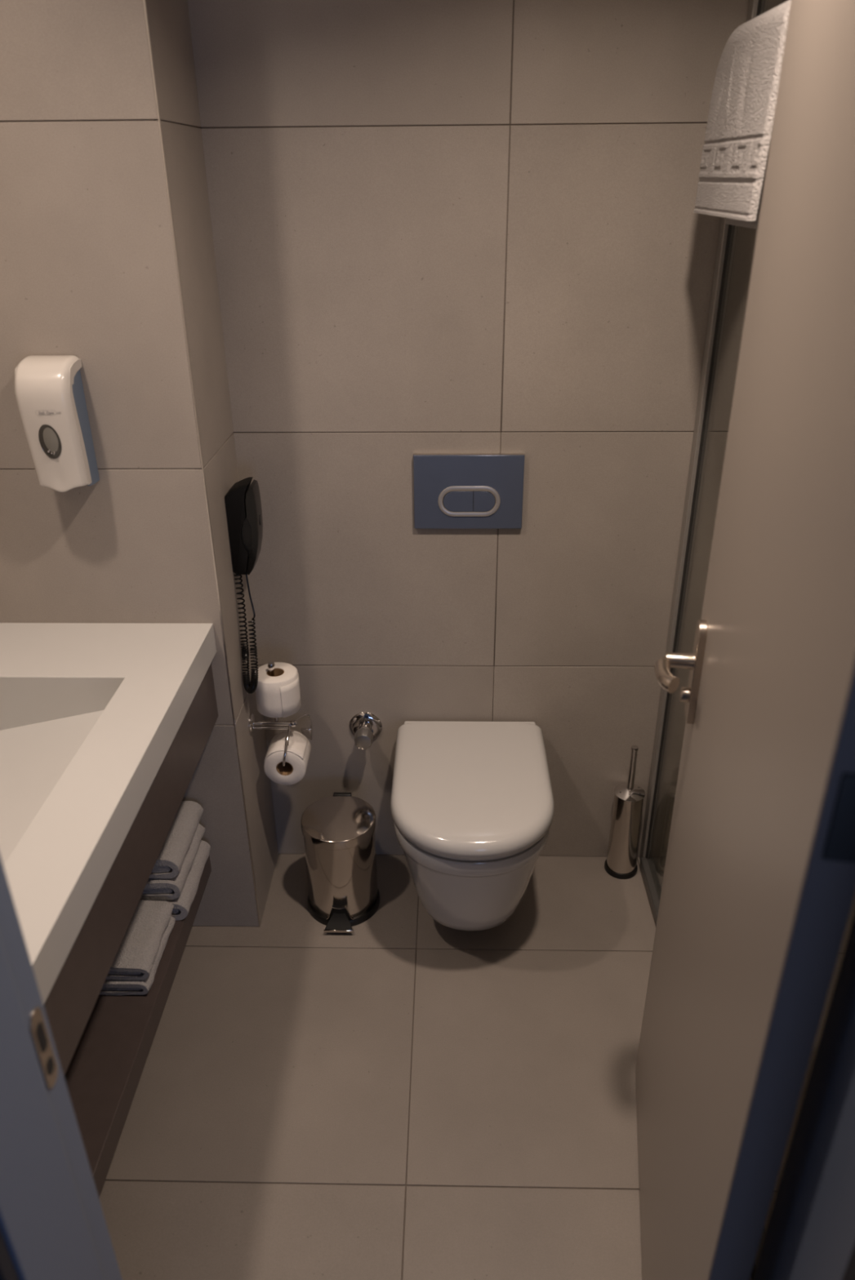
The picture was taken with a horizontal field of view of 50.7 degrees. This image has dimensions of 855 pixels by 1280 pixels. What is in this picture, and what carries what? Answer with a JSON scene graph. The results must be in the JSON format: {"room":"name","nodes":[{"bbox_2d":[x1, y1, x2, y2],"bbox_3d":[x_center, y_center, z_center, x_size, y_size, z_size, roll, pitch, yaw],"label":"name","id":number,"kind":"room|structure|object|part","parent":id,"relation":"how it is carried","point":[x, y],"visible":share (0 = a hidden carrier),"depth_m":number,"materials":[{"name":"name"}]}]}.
{"room":"hotel bathroom","nodes":[
{"label":"hotel bathroom","id":0,"kind":"room"},
{"bbox_2d":[0,0,258,926],"bbox_3d":[-0.725,-0.333,1.804,0.558,2.420,0.011,0,27,1],"label":"wall","id":1,"kind":"structure","parent":0,"point":[88,270],"depth_m":1.69,"materials":[{"name":"brown tile"}]},
{"bbox_2d":[14,355,99,492],"bbox_3d":[-0.701,-0.406,1.706,0.102,0.242,0.095,0,27,1],"label":"soap dispenser","id":2,"kind":"object","parent":1,"relation":"attached to","point":[49,391],"visible":1,"depth_m":1.67,"materials":[{"name":"white plastic"}]},
{"bbox_2d":[43,427,58,452],"bbox_3d":[-0.699,-0.371,1.675,0.026,0.048,0.006,0,27,1],"label":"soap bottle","id":3,"kind":"object","parent":2,"relation":"on","point":[51,435],"depth_m":1.67,"materials":[{"name":"grey"}]},
{"bbox_3d":[-0.658,-0.404,1.721,0.005,0.223,0.067,0,27,1],"label":"panel","id":4,"kind":"part","parent":2,"relation":"part of","materials":[{"name":"blue plastic"}]},
{"bbox_2d":[145,0,278,923],"bbox_3d":[-0.490,-0.419,1.966,0.100,2.420,0.380,0,27,1],"label":"wall","id":5,"kind":"structure","parent":0,"point":[169,23],"depth_m":1.82,"materials":[{"name":"brown tile"}]},
{"bbox_2d":[44,662,217,1076],"bbox_3d":[-0.750,0.354,1.525,0.524,0.164,1.114,0,27,1],"label":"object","id":6,"kind":"object","parent":5,"relation":"attached to","point":[70,1002],"visible":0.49,"depth_m":1.45,"materials":[{"name":"brown laminate"}]},
{"bbox_2d":[0,622,216,1005],"bbox_3d":[-0.743,0.282,1.487,0.540,0.143,1.116,0,27,1],"label":"countertop","id":7,"kind":"structure","parent":6,"relation":"on","point":[91,713],"depth_m":1.61,"materials":[{"name":"white stone"}]},
{"bbox_2d":[0,677,124,865],"bbox_3d":[-0.755,0.272,1.508,0.346,0.141,0.610,0,27,1],"label":"basin","id":8,"kind":"object","parent":7,"relation":"in","point":[48,726],"depth_m":1.70,"materials":[{"name":"white ceramic"}]},
{"bbox_2d":[142,0,260,927],"bbox_3d":[-0.445,-0.331,1.794,0.003,2.420,0.004,0,27,1],"label":"trim","id":9,"kind":"structure","parent":5,"relation":"attached to","point":[144,1],"depth_m":1.74,"materials":[{"name":"metal"}]},
{"bbox_2d":[224,476,262,693],"bbox_3d":[-0.405,-0.116,2.057,0.068,0.494,0.117,0,27,1],"label":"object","id":10,"kind":"object","parent":5,"relation":"attached to","point":[242,500],"visible":1,"depth_m":2.01,"materials":[{"name":"black plastic"}]},
{"bbox_3d":[-0.416,-0.013,2.085,0.044,0.286,0.072,0,27,1],"label":"coiled cord","id":11,"kind":"part","parent":10,"relation":"part of","materials":[{"name":"black plastic"}]},
{"bbox_2d":[248,662,312,766],"bbox_3d":[-0.374,0.164,2.226,0.117,0.261,0.151,10,29,19],"label":"toilet paper holder","id":12,"kind":"object","parent":5,"relation":"attached to","point":[307,732],"visible":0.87,"depth_m":2.22,"materials":[{"name":"silver metal"}]},
{"bbox_3d":[-0.385,0.217,2.225,0.094,0.007,0.007,0,27,1],"label":"arm","id":13,"kind":"part","parent":12,"relation":"part of","materials":[{"name":"silver metal"}]},
{"bbox_3d":[-0.381,0.205,2.223,0.101,0.011,0.011,0,27,1],"label":"arm","id":14,"kind":"part","parent":12,"relation":"part of","materials":[{"name":"silver metal"}]},
{"bbox_2d":[254,662,301,717],"bbox_3d":[-0.364,0.121,2.188,0.108,0.099,0.106,0,27,1],"label":"toilet roll","id":15,"kind":"object","parent":12,"relation":"on","point":[278,695],"visible":0.94,"depth_m":2.15,"materials":[{"name":"white paper"}]},
{"bbox_2d":[263,729,311,785],"bbox_3d":[-0.350,0.294,2.261,0.104,0.105,0.099,0,27,1],"label":"toilet roll","id":16,"kind":"object","parent":12,"relation":"hanging from","point":[298,751],"visible":0.95,"depth_m":2.23,"materials":[{"name":"white paper"}]},
{"bbox_3d":[-0.330,0.205,2.222,0.017,0.017,0.017,0,27,1],"label":"arm","id":17,"kind":"part","parent":12,"relation":"part of","materials":[{"name":"silver metal"}]},
{"bbox_3d":[-0.309,0.239,2.310,0.026,0.030,0.006,0,27,1],"label":"plate","id":18,"kind":"part","parent":12,"relation":"part of","materials":[{"name":"silver metal"}]},
{"bbox_2d":[99,853,854,1279],"bbox_3d":[0.265,1.006,1.939,2.540,0.100,1.600,0,27,1],"label":"floor","id":19,"kind":"structure","parent":0,"point":[405,1095],"depth_m":1.91,"materials":[{"name":"brown tile"}]},
{"bbox_2d":[300,792,379,933],"bbox_3d":[-0.226,0.581,2.352,0.193,0.285,0.228,0,27,1],"label":"pedal bin","id":20,"kind":"object","parent":19,"relation":"on","point":[338,829],"visible":1,"depth_m":2.30,"materials":[{"name":"silver metal"}]},
{"bbox_3d":[-0.227,0.463,2.304,0.190,0.028,0.190,0,27,1],"label":"lid","id":21,"kind":"part","parent":20,"relation":"part of","materials":[{"name":"metal"}]},
{"bbox_2d":[604,745,644,879],"bbox_3d":[0.541,0.459,2.441,0.091,0.408,0.091,0,27,1],"label":"toilet brush","id":22,"kind":"object","parent":19,"relation":"on","point":[620,861],"visible":1,"depth_m":2.43,"materials":[{"name":"silver metal"}]},
{"bbox_3d":[0.540,0.402,2.412,0.082,0.018,0.082,0,27,1],"label":"lid","id":23,"kind":"part","parent":22,"relation":"part of","materials":[{"name":"silver metal"}]},
{"bbox_3d":[0.540,0.339,2.379,0.019,0.136,0.019,0,27,1],"label":"handle","id":24,"kind":"part","parent":22,"relation":"part of","materials":[{"name":"silver metal"}]},
{"bbox_2d":[639,0,768,1277],"bbox_3d":[0.595,0.006,1.528,0.040,2.050,1.300,0,27,1],"label":"screen","id":25,"kind":"object","parent":19,"relation":"on","point":[727,233],"visible":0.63,"depth_m":2.06,"materials":[{"name":"grey"}]},
{"bbox_3d":[0.558,-0.935,1.390,0.066,0.018,0.515,0,27,1],"label":"towel rail","id":26,"kind":"object","parent":25,"relation":"attached to","visible":0},
{"bbox_2d":[693,0,790,229],"bbox_3d":[0.529,-0.842,1.476,0.076,0.306,0.356,0,27,1],"label":"bath towel","id":27,"kind":"object","parent":26,"relation":"hanging from","point":[735,148],"visible":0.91,"depth_m":1.43,"materials":[{"name":"white fabric"}]},
{"bbox_2d":[187,0,787,857],"bbox_3d":[0.527,-0.480,2.067,1.932,2.420,0.100,0,27,1],"label":"wall","id":28,"kind":"structure","parent":0,"point":[438,226],"depth_m":1.94,"materials":[{"name":"brown tile"}]},
{"bbox_2d":[349,711,382,749],"bbox_3d":[-0.165,0.247,2.357,0.087,0.087,0.079,0,27,1],"label":"angle valve","id":29,"kind":"object","parent":28,"relation":"attached to","point":[365,726],"visible":1,"depth_m":2.37,"materials":[{"name":"silver metal"}]},
{"bbox_3d":[-0.165,0.257,2.338,0.048,0.049,0.036,0,27,1],"label":"knob","id":30,"kind":"part","parent":29,"relation":"part of","materials":[{"name":"silver metal"}]},
{"bbox_2d":[413,453,524,528],"bbox_3d":[0.094,-0.342,2.084,0.252,0.177,0.016,0,27,1],"label":"flush plate","id":31,"kind":"object","parent":28,"relation":"attached to","point":[452,491],"visible":1,"depth_m":2.08,"materials":[{"name":"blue plastic"}]},
{"bbox_2d":[390,720,554,930],"bbox_3d":[0.107,0.491,2.237,0.380,0.382,0.501,0,27,1],"label":"toilet","id":32,"kind":"object","parent":28,"relation":"attached to","point":[472,805],"visible":1,"depth_m":2.09,"materials":[{"name":"grey ceramic"}]},
{"bbox_3d":[0.105,0.371,2.168,0.362,0.015,0.462,0,27,1],"label":"seat","id":33,"kind":"part","parent":32,"relation":"part of","materials":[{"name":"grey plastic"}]},
{"bbox_3d":[0.107,0.517,2.257,0.370,0.319,0.490,0,27,1],"label":"bowl","id":34,"kind":"part","parent":32,"relation":"part of","materials":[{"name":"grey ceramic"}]},
{"bbox_3d":[0.105,0.346,2.152,0.380,0.045,0.482,0,27,1],"label":"lid","id":35,"kind":"part","parent":32,"relation":"part of","materials":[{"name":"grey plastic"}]},
{"bbox_3d":[0.215,0.218,0.718,2.490,2.420,0.150,0,27,1],"label":"wall","id":36,"kind":"structure","parent":0,"visible":0},
{"bbox_2d":[0,1230,19,1279],"bbox_3d":[-0.426,0.389,0.724,0.090,2.120,0.020,0,27,1],"label":"trim","id":37,"kind":"structure","parent":36,"relation":"attached to","point":[7,1270],"depth_m":0.81,"materials":[{"name":"grey"}]},
{"bbox_2d":[0,855,122,1279],"bbox_3d":[-0.394,0.375,0.816,0.036,2.060,0.156,0,27,1],"label":"trim","id":38,"kind":"structure","parent":36,"relation":"attached to","point":[53,1226],"depth_m":0.87,"materials":[{"name":"blue"}]},
{"bbox_3d":[-0.380,0.405,0.894,0.002,0.105,0.024,0,27,1],"label":"strike plate","id":39,"kind":"part","parent":38,"relation":"part of","materials":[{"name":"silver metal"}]},
{"bbox_2d":[635,0,854,1279],"bbox_3d":[0.367,0.196,1.155,0.118,2.044,0.773,4,28,8],"label":"door","id":40,"kind":"structure","parent":36,"relation":"in","point":[757,892],"depth_m":0.96,"materials":[{"name":"beige laminate"}]},
{"bbox_3d":[0.372,0.050,1.402,0.038,0.028,0.094,0,27,1],"label":"lever","id":41,"kind":"part","parent":40,"relation":"part of","materials":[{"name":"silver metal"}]},
{"bbox_3d":[0.426,0.048,1.433,0.012,0.175,0.042,4,28,9],"label":"handle plate","id":42,"kind":"part","parent":40,"relation":"part of","materials":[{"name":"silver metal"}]},
{"bbox_2d":[752,913,854,1279],"bbox_3d":[0.397,0.378,0.797,0.036,2.060,0.156,0,27,1],"label":"trim","id":43,"kind":"structure","parent":36,"relation":"attached to","point":[810,1233],"depth_m":0.87,"materials":[{"name":"blue"}]},
{"bbox_2d":[841,1243,854,1279],"bbox_3d":[0.414,0.392,0.705,0.090,2.120,0.020,0,27,1],"label":"trim","id":44,"kind":"structure","parent":36,"relation":"attached to","point":[849,1273],"depth_m":0.79,"materials":[{"name":"grey"}]},
{"bbox_3d":[-1.067,-0.053,1.266,0.100,2.420,1.316,0,27,1],"label":"wall","id":45,"kind":"structure","parent":0,"visible":0},
{"bbox_2d":[64,856,211,1198],"bbox_3d":[-0.780,0.805,1.758,0.456,0.060,1.115,0,27,1],"label":"wall shelf","id":46,"kind":"object","parent":45,"relation":"attached to","point":[103,1074],"visible":0.3,"depth_m":1.72,"materials":[{"name":"brown laminate"}]},
{"bbox_2d":[99,916,173,995],"bbox_3d":[-0.670,0.666,1.919,0.220,0.038,0.195,0,27,1],"label":"folded towel","id":47,"kind":"object","parent":46,"relation":"on","point":[122,987],"visible":0.13,"depth_m":1.84,"materials":[{"name":"white fabric"}]},
{"bbox_2d":[106,899,173,979],"bbox_3d":[-0.669,0.629,1.906,0.219,0.040,0.195,0,27,1],"label":"folded towel","id":48,"kind":"object","parent":47,"relation":"on","point":[135,955],"visible":0.5,"depth_m":1.88,"materials":[{"name":"white fabric"}]},
{"bbox_2d":[139,839,210,920],"bbox_3d":[-0.639,0.556,2.111,0.218,0.056,0.224,0,27,1],"label":"folded towel","id":49,"kind":"object","parent":46,"relation":"on","point":[182,904],"visible":0.3,"depth_m":2.07,"materials":[{"name":"white fabric"}]},
{"bbox_2d":[140,821,204,900],"bbox_3d":[-0.648,0.505,2.089,0.215,0.056,0.222,0,27,1],"label":"folded towel","id":50,"kind":"object","parent":49,"relation":"on","point":[155,888],"visible":0.23,"depth_m":2.00,"materials":[{"name":"white fabric"}]},
{"bbox_2d":[149,800,203,879],"bbox_3d":[-0.644,0.453,2.067,0.216,0.058,0.215,0,27,1],"label":"folded towel","id":51,"kind":"object","parent":50,"relation":"on","point":[169,863],"visible":0.38,"depth_m":2.02,"materials":[{"name":"white fabric"}]}
]}

